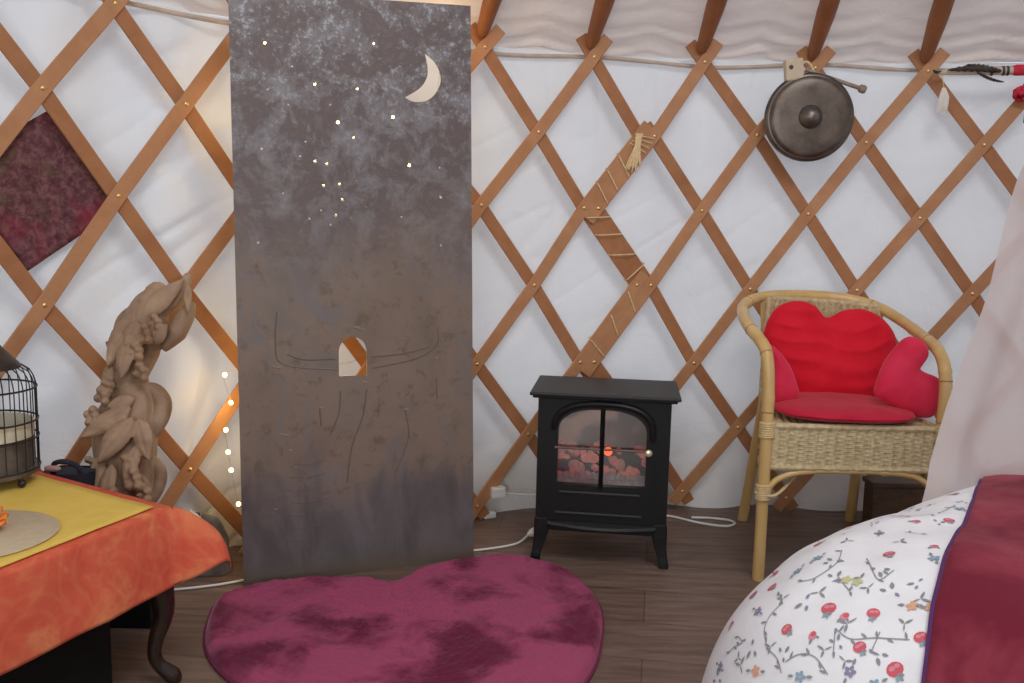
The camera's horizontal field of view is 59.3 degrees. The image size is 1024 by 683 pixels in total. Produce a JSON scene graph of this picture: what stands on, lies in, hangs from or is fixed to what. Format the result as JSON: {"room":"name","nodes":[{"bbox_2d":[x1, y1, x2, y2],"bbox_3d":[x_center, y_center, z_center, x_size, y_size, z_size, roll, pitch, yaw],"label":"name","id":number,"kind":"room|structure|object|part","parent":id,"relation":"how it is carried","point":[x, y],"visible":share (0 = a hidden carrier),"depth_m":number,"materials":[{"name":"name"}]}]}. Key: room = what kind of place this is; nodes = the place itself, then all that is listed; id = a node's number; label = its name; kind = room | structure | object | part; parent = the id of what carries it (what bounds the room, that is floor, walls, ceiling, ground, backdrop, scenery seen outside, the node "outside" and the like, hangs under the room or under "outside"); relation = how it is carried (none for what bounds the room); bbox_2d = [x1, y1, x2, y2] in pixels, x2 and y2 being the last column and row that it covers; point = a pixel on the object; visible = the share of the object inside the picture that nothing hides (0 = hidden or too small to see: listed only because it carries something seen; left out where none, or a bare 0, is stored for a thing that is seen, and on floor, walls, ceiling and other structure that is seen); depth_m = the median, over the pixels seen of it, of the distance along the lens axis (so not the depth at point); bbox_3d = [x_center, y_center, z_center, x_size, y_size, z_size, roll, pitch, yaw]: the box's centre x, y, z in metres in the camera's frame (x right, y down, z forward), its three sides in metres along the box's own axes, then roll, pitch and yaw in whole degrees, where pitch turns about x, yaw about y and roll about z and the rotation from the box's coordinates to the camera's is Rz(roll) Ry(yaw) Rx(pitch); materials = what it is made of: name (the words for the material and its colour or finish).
{"room":"traditional dwelling","nodes":[
{"label":"traditional dwelling","id":0,"kind":"room"},
{"bbox_2d":[110,504,861,682],"bbox_3d":[0.769,0.952,0.409,5.900,0.060,5.900,1,8,0],"label":"floor","id":1,"kind":"structure","parent":0,"point":[661,625],"depth_m":2.39,"materials":[{"name":"brown wood"}]},
{"bbox_2d":[0,621,111,682],"bbox_3d":[-1.092,0.618,1.512,0.430,0.225,0.828,4,8,21],"label":"storage box","id":2,"kind":"object","parent":1,"relation":"on","point":[85,658],"visible":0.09,"depth_m":1.67,"materials":[{"name":"black paint"}]},
{"bbox_2d":[43,459,95,485],"bbox_3d":[-1.014,0.458,2.077,0.128,0.398,0.076,1,8,0],"label":"bag","id":3,"kind":"object","parent":1,"relation":"on","point":[73,470],"visible":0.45,"depth_m":2.03,"materials":[{"name":"fabric"}]},
{"bbox_3d":[-1.006,0.283,2.031,0.074,0.040,0.021,1,8,-4],"label":"handle","id":4,"kind":"part","parent":3,"relation":"part of","materials":[{"name":"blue fabric"}]},
{"bbox_2d":[110,600,152,628],"bbox_3d":[-0.903,0.563,2.126,0.170,0.181,0.150,1,8,0],"label":"stand","id":5,"kind":"object","parent":1,"relation":"on","point":[140,616],"visible":0.04,"depth_m":2.07,"materials":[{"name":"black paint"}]},
{"bbox_2d":[81,273,195,501],"bbox_3d":[-0.908,0.168,2.163,0.203,0.653,0.310,3,8,9],"label":"sculpture","id":6,"kind":"object","parent":5,"relation":"on","point":[127,425],"visible":0.84,"depth_m":2.14,"materials":[{"name":"brown wood"}]},
{"bbox_2d":[147,587,181,682],"bbox_3d":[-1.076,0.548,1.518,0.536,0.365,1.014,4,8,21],"label":"table leg","id":7,"kind":"object","parent":1,"relation":"on","point":[163,604],"visible":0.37,"depth_m":1.81,"materials":[{"name":"brown wood"}]},
{"bbox_2d":[0,471,230,675],"bbox_3d":[-1.071,0.437,1.511,0.630,0.157,1.031,5,8,25],"label":"tablecloth","id":8,"kind":"object","parent":7,"relation":"on","point":[50,597],"visible":0.73,"depth_m":1.62,"materials":[{"name":"orange fabric"}]},
{"bbox_2d":[0,474,153,567],"bbox_3d":[-1.081,0.358,1.486,0.483,0.004,0.982,4,8,21],"label":"cloth","id":9,"kind":"object","parent":8,"relation":"on","point":[79,511],"visible":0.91,"depth_m":1.77,"materials":[{"name":"yellow fabric"}]},
{"bbox_2d":[0,345,41,487],"bbox_3d":[-1.106,0.113,1.880,0.206,0.375,0.206,1,8,0],"label":"birdcage lantern","id":10,"kind":"object","parent":9,"relation":"on","point":[18,459],"visible":1,"depth_m":1.87,"materials":[{"name":"brown metal"}]},
{"bbox_2d":[0,459,40,483],"bbox_3d":[-1.110,0.272,1.901,0.204,0.018,0.204,1,8,0],"label":"tray","id":11,"kind":"object","parent":10,"relation":"on","point":[11,473],"depth_m":1.87,"materials":[{"name":"brown metal"}]},
{"bbox_2d":[0,510,59,556],"bbox_3d":[-0.953,0.343,1.590,0.277,0.004,0.277,1,8,0],"label":"placemat","id":12,"kind":"object","parent":9,"relation":"on","point":[23,530],"visible":0.98,"depth_m":1.62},
{"bbox_2d":[0,506,8,525],"bbox_3d":[-0.958,0.307,1.605,0.109,0.060,0.112,1,8,0],"label":"flower","id":13,"kind":"object","parent":12,"relation":"on","point":[3,520],"visible":1,"depth_m":1.62,"materials":[{"name":"orange plant"}]},
{"bbox_2d":[190,509,233,575],"bbox_3d":[-0.818,0.524,2.411,0.134,0.183,0.119,-3,9,-27],"label":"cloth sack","id":14,"kind":"object","parent":1,"relation":"on","point":[223,568],"visible":0.24,"depth_m":2.38,"materials":[{"name":"fabric"}]},
{"bbox_2d":[0,0,652,554],"bbox_3d":[-0.578,-0.142,2.402,2.272,1.545,0.268,-4,9,-33],"label":"lattice panel","id":15,"kind":"object","parent":1,"relation":"on","point":[40,91],"visible":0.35,"depth_m":2.39,"materials":[{"name":"brown wood"}]},
{"bbox_2d":[0,111,106,270],"bbox_3d":[-1.113,-0.357,2.121,0.011,0.388,0.357,9,11,44],"label":"tapestry","id":16,"kind":"object","parent":15,"relation":"attached to","point":[49,197],"depth_m":2.13},
{"bbox_2d":[224,400,232,431],"label":"fairy lights","id":17,"kind":"object","parent":15,"relation":"hanging from","point":[226,430],"depth_m":2.42,"materials":[{"name":"white plastic"}]},
{"bbox_2d":[477,0,501,37],"bbox_3d":[0.278,-1.631,1.600,0.062,1.750,2.077,-1,8,-20],"label":"pole","id":18,"kind":"object","parent":15,"relation":"attached to","point":[489,8],"visible":1,"depth_m":2.60,"materials":[{"name":"brown wood"}]},
{"bbox_2d":[490,485,535,498],"bbox_3d":[0.107,0.482,2.903,0.363,0.039,0.040,0,8,-10],"label":"plug","id":19,"kind":"object","parent":15,"relation":"attached to","point":[497,492],"visible":0.6,"depth_m":2.86,"materials":[{"name":"white plastic"}]},
{"bbox_2d":[586,0,614,48],"bbox_3d":[0.482,-1.629,1.659,0.062,1.750,2.077,0,8,-12],"label":"pole","id":20,"kind":"object","parent":15,"relation":"attached to","point":[601,11],"visible":1,"depth_m":2.67,"materials":[{"name":"brown wood"}]},
{"bbox_2d":[228,0,473,586],"bbox_3d":[-0.397,-0.133,2.366,0.638,1.520,0.064,-2,8,-23],"label":"panel","id":21,"kind":"object","parent":1,"relation":"on","point":[372,471],"visible":1,"depth_m":2.35,"materials":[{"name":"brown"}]},
{"bbox_2d":[174,527,533,590],"bbox_3d":[-0.433,0.605,2.472,1.156,0.028,0.070,-2,8,-26],"label":"power cable","id":22,"kind":"object","parent":1,"relation":"on","point":[530,533],"visible":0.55,"depth_m":2.48,"materials":[{"name":"white plastic"}]},
{"bbox_2d":[203,553,603,682],"bbox_3d":[-0.185,0.668,2.016,0.950,0.035,0.868,-2,8,-21],"label":"rug","id":23,"kind":"object","parent":1,"relation":"on","point":[492,618],"visible":1,"depth_m":2.04,"materials":[{"name":"pink carpet"}]},
{"bbox_2d":[483,510,495,518],"bbox_3d":[-0.086,0.560,2.901,0.069,0.020,0.029,-1,8,-20],"label":"plug adapter","id":24,"kind":"object","parent":1,"relation":"on","point":[492,514],"visible":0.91,"depth_m":2.90,"materials":[{"name":"white plastic"}]},
{"bbox_2d":[530,375,681,568],"bbox_3d":[0.264,0.371,2.607,0.412,0.488,0.298,2,8,7],"label":"electric stove","id":25,"kind":"object","parent":1,"relation":"on","point":[603,444],"visible":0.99,"depth_m":2.51,"materials":[{"name":"black metal"}]},
{"bbox_3d":[0.079,0.556,2.560,0.050,0.125,0.038,2,8,7],"label":"leg","id":26,"kind":"part","parent":25,"relation":"part of","materials":[{"name":"black metal"}]},
{"bbox_3d":[0.251,0.336,2.497,0.286,0.342,0.010,2,8,7],"label":"door","id":27,"kind":"part","parent":25,"relation":"part of","materials":[{"name":"black metal"}]},
{"bbox_3d":[0.252,0.348,2.510,0.366,0.382,0.012,2,8,7],"label":"plate","id":28,"kind":"part","parent":25,"relation":"part of","materials":[{"name":"black metal"}]},
{"bbox_3d":[0.252,0.218,2.473,0.288,0.106,0.017,2,8,7],"label":"arch moulding","id":29,"kind":"part","parent":25,"relation":"part of","materials":[{"name":"black metal"}]},
{"bbox_3d":[0.270,0.142,2.585,0.395,0.009,0.265,2,8,7],"label":"moulding","id":30,"kind":"part","parent":25,"relation":"part of","materials":[{"name":"black metal"}]},
{"bbox_3d":[0.271,0.133,2.583,0.412,0.010,0.283,2,8,7],"label":"plate","id":31,"kind":"part","parent":25,"relation":"part of","materials":[{"name":"black metal"}]},
{"bbox_3d":[0.373,0.304,2.459,0.021,0.021,0.026,1,8,0],"label":"knob","id":32,"kind":"part","parent":25,"relation":"part of","materials":[{"name":"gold metal"}]},
{"bbox_3d":[0.414,0.570,2.518,0.050,0.125,0.038,2,8,7],"label":"leg","id":33,"kind":"part","parent":25,"relation":"part of","materials":[{"name":"black metal"}]},
{"bbox_2d":[667,515,735,526],"bbox_3d":[0.545,0.569,2.887,0.337,0.033,0.153,-2,8,-21],"label":"power cable","id":34,"kind":"object","parent":1,"relation":"on","point":[671,516],"visible":0.73,"depth_m":2.92,"materials":[{"name":"white plastic"}]},
{"bbox_2d":[581,39,1023,511],"bbox_3d":[1.272,-0.153,2.775,2.105,1.534,0.235,3,8,11],"label":"lattice panel","id":35,"kind":"object","parent":1,"relation":"on","point":[756,138],"visible":0.68,"depth_m":2.87,"materials":[{"name":"brown wood"}]},
{"bbox_2d":[587,133,655,357],"bbox_3d":[0.338,-0.299,2.864,0.231,0.715,0.049,0,8,-10],"label":"cord","id":36,"kind":"object","parent":35,"relation":"attached to","point":[635,157],"visible":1,"depth_m":2.82,"materials":[{"name":"fabric"}]},
{"bbox_2d":[697,0,726,53],"bbox_3d":[0.696,-1.630,1.690,0.062,1.750,2.077,1,8,-5],"label":"pole","id":37,"kind":"object","parent":35,"relation":"attached to","point":[714,9],"visible":1,"depth_m":2.71,"materials":[{"name":"brown wood"}]},
{"bbox_2d":[764,58,853,161],"bbox_3d":[0.914,-0.711,2.766,0.267,0.310,0.103,1,8,0],"label":"gong","id":38,"kind":"object","parent":35,"relation":"hanging from","point":[808,117],"visible":1,"depth_m":2.75,"materials":[{"name":"metal"}]},
{"bbox_3d":[0.897,-0.833,2.757,0.078,0.051,0.019,2,8,5],"label":"hanging cord","id":39,"kind":"part","parent":38,"relation":"part of","materials":[{"name":"fabric"}]},
{"bbox_2d":[805,68,866,93],"bbox_3d":[0.988,-0.795,2.744,0.186,0.078,0.026,2,8,8],"label":"mallet","id":40,"kind":"object","parent":38,"relation":"attached to","point":[861,88],"visible":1,"depth_m":2.74,"materials":[{"name":"beige wood"}]},
{"bbox_2d":[807,0,839,59],"bbox_3d":[0.910,-1.616,1.695,0.062,1.750,2.077,2,8,3],"label":"pole","id":41,"kind":"object","parent":35,"relation":"attached to","point":[827,9],"visible":1,"depth_m":2.70,"materials":[{"name":"brown wood"}]},
{"bbox_2d":[920,0,954,62],"bbox_3d":[1.116,-1.600,1.672,0.062,1.750,2.077,3,8,10],"label":"pole","id":42,"kind":"object","parent":35,"relation":"attached to","point":[940,11],"visible":1,"depth_m":2.67,"materials":[{"name":"brown wood"}]},
{"bbox_2d":[933,64,1023,82],"bbox_3d":[1.475,-0.809,2.712,0.389,0.057,0.044,3,8,13],"label":"stick","id":43,"kind":"object","parent":35,"relation":"attached to","point":[982,70],"visible":1,"depth_m":2.71,"materials":[{"name":"brown wood"}]},
{"bbox_2d":[936,74,948,115],"bbox_3d":[1.319,-0.757,2.747,0.031,0.135,0.024,7,10,37],"label":"tassel","id":44,"kind":"object","parent":43,"relation":"hanging from","point":[943,100],"visible":1,"depth_m":2.75,"materials":[{"name":"white fabric"}]},
{"bbox_2d":[1012,84,1023,122],"bbox_3d":[1.540,-0.735,2.713,0.064,0.150,0.049,1,8,0],"label":"pompom","id":45,"kind":"object","parent":43,"relation":"hanging from","point":[1018,91],"visible":1,"depth_m":2.70,"materials":[{"name":"red fabric"}]},
{"bbox_2d":[737,290,952,581],"bbox_3d":[0.904,0.245,2.648,0.541,0.762,0.563,1,8,0],"label":"wicker armchair","id":46,"kind":"object","parent":1,"relation":"on","point":[779,441],"visible":0.58,"depth_m":2.39,"materials":[{"name":"beige wicker"}]},
{"bbox_3d":[0.773,0.376,2.880,0.033,0.436,0.112,-1,8,-20],"label":"leg","id":47,"kind":"part","parent":46,"relation":"part of","materials":[{"name":"brown wood"}]},
{"bbox_3d":[0.672,0.435,2.417,0.033,0.431,0.043,3,8,15],"label":"leg","id":48,"kind":"part","parent":46,"relation":"part of","materials":[{"name":"brown wood"}]},
{"bbox_2d":[774,392,915,423],"bbox_3d":[0.908,0.182,2.529,0.376,0.043,0.353,1,8,0],"label":"seat cushion","id":49,"kind":"object","parent":46,"relation":"on","point":[814,406],"visible":0.88,"depth_m":2.42,"materials":[{"name":"fabric"}]},
{"bbox_2d":[770,344,798,401],"bbox_3d":[0.761,0.091,2.531,0.104,0.170,0.079,1,8,0],"label":"cushion","id":50,"kind":"object","parent":49,"relation":"on","point":[786,387],"visible":0.58,"depth_m":2.50,"materials":[{"name":"fabric"}]},
{"bbox_2d":[764,301,896,396],"bbox_3d":[0.949,0.037,2.682,0.399,0.310,0.130,1,8,0],"label":"cushion","id":51,"kind":"object","parent":49,"relation":"on","point":[845,351],"visible":0.76,"depth_m":2.64,"materials":[{"name":"red fabric"}]},
{"bbox_3d":[0.911,0.201,2.602,0.450,0.009,0.430,1,8,0],"label":"seat","id":52,"kind":"part","parent":46,"relation":"part of","materials":[{"name":"wicker"}]},
{"bbox_3d":[1.109,0.382,2.887,0.033,0.437,0.123,3,8,9],"label":"leg","id":53,"kind":"part","parent":46,"relation":"part of","materials":[{"name":"brown wood"}]},
{"bbox_2d":[874,337,938,417],"bbox_3d":[1.082,0.098,2.460,0.178,0.221,0.087,1,8,0],"label":"cushion","id":54,"kind":"object","parent":46,"relation":"on","point":[901,382],"visible":0.95,"depth_m":2.43,"materials":[{"name":"fabric"}]},
{"bbox_2d":[862,476,924,521],"bbox_3d":[1.233,0.521,2.882,0.204,0.162,0.084,1,8,0],"label":"wooden box","id":55,"kind":"object","parent":1,"relation":"on","point":[883,495],"visible":0.47,"depth_m":2.84,"materials":[{"name":"brown wood"}]},
{"bbox_3d":[1.235,0.449,2.873,0.204,0.017,0.084,1,8,0],"label":"box lid","id":56,"kind":"part","parent":55,"relation":"part of","materials":[{"name":"brown wood"}]},
{"bbox_3d":[1.159,0.628,1.240,1.596,0.380,1.632,1,8,0],"label":"bed","id":57,"kind":"object","parent":1,"relation":"on","visible":0},
{"bbox_2d":[702,485,976,682],"bbox_3d":[1.073,0.538,1.242,1.200,0.455,1.462,-5,10,-39],"label":"duvet","id":58,"kind":"object","parent":57,"relation":"on","point":[852,605],"visible":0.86,"depth_m":1.29,"materials":[{"name":"white fabric"}]},
{"bbox_2d":[921,474,1023,682],"bbox_3d":[1.035,0.458,1.136,1.024,0.297,1.310,-5,10,-39],"label":"throw blanket","id":59,"kind":"object","parent":58,"relation":"on","point":[975,631],"visible":0.95,"depth_m":1.17,"materials":[{"name":"red fabric"}]},
{"bbox_2d":[0,0,1023,546],"bbox_3d":[0.777,0.192,0.302,5.465,1.475,5.468,1,8,0],"label":"wall","id":60,"kind":"structure","parent":0,"point":[110,93],"depth_m":2.87,"materials":[{"name":"white fabric"}]},
{"bbox_2d":[229,466,240,505],"label":"fairy lights","id":61,"kind":"object","parent":60,"relation":"hanging from","point":[231,469],"depth_m":2.45,"materials":[{"name":"white plastic"}]},
{"bbox_2d":[101,0,1013,71],"bbox_3d":[0.802,-0.500,0.215,5.393,0.078,5.393,1,8,0],"label":"rope","id":62,"kind":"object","parent":60,"relation":"attached to","point":[130,3],"depth_m":2.83,"materials":[{"name":"fabric"}]},
{"bbox_2d":[130,0,1023,63],"bbox_3d":[0.824,-1.423,0.092,5.429,1.794,5.429,-4,9,-32],"label":"ceiling","id":63,"kind":"structure","parent":0,"point":[861,31],"depth_m":2.75,"materials":[{"name":"fabric"}]},
{"bbox_2d":[922,165,1023,501],"bbox_3d":[1.195,-0.833,1.353,0.741,2.471,0.569,1,8,0],"label":"curtain","id":64,"kind":"object","parent":63,"relation":"hanging from","point":[981,433],"visible":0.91,"depth_m":1.70,"materials":[{"name":"white"}]}
]}

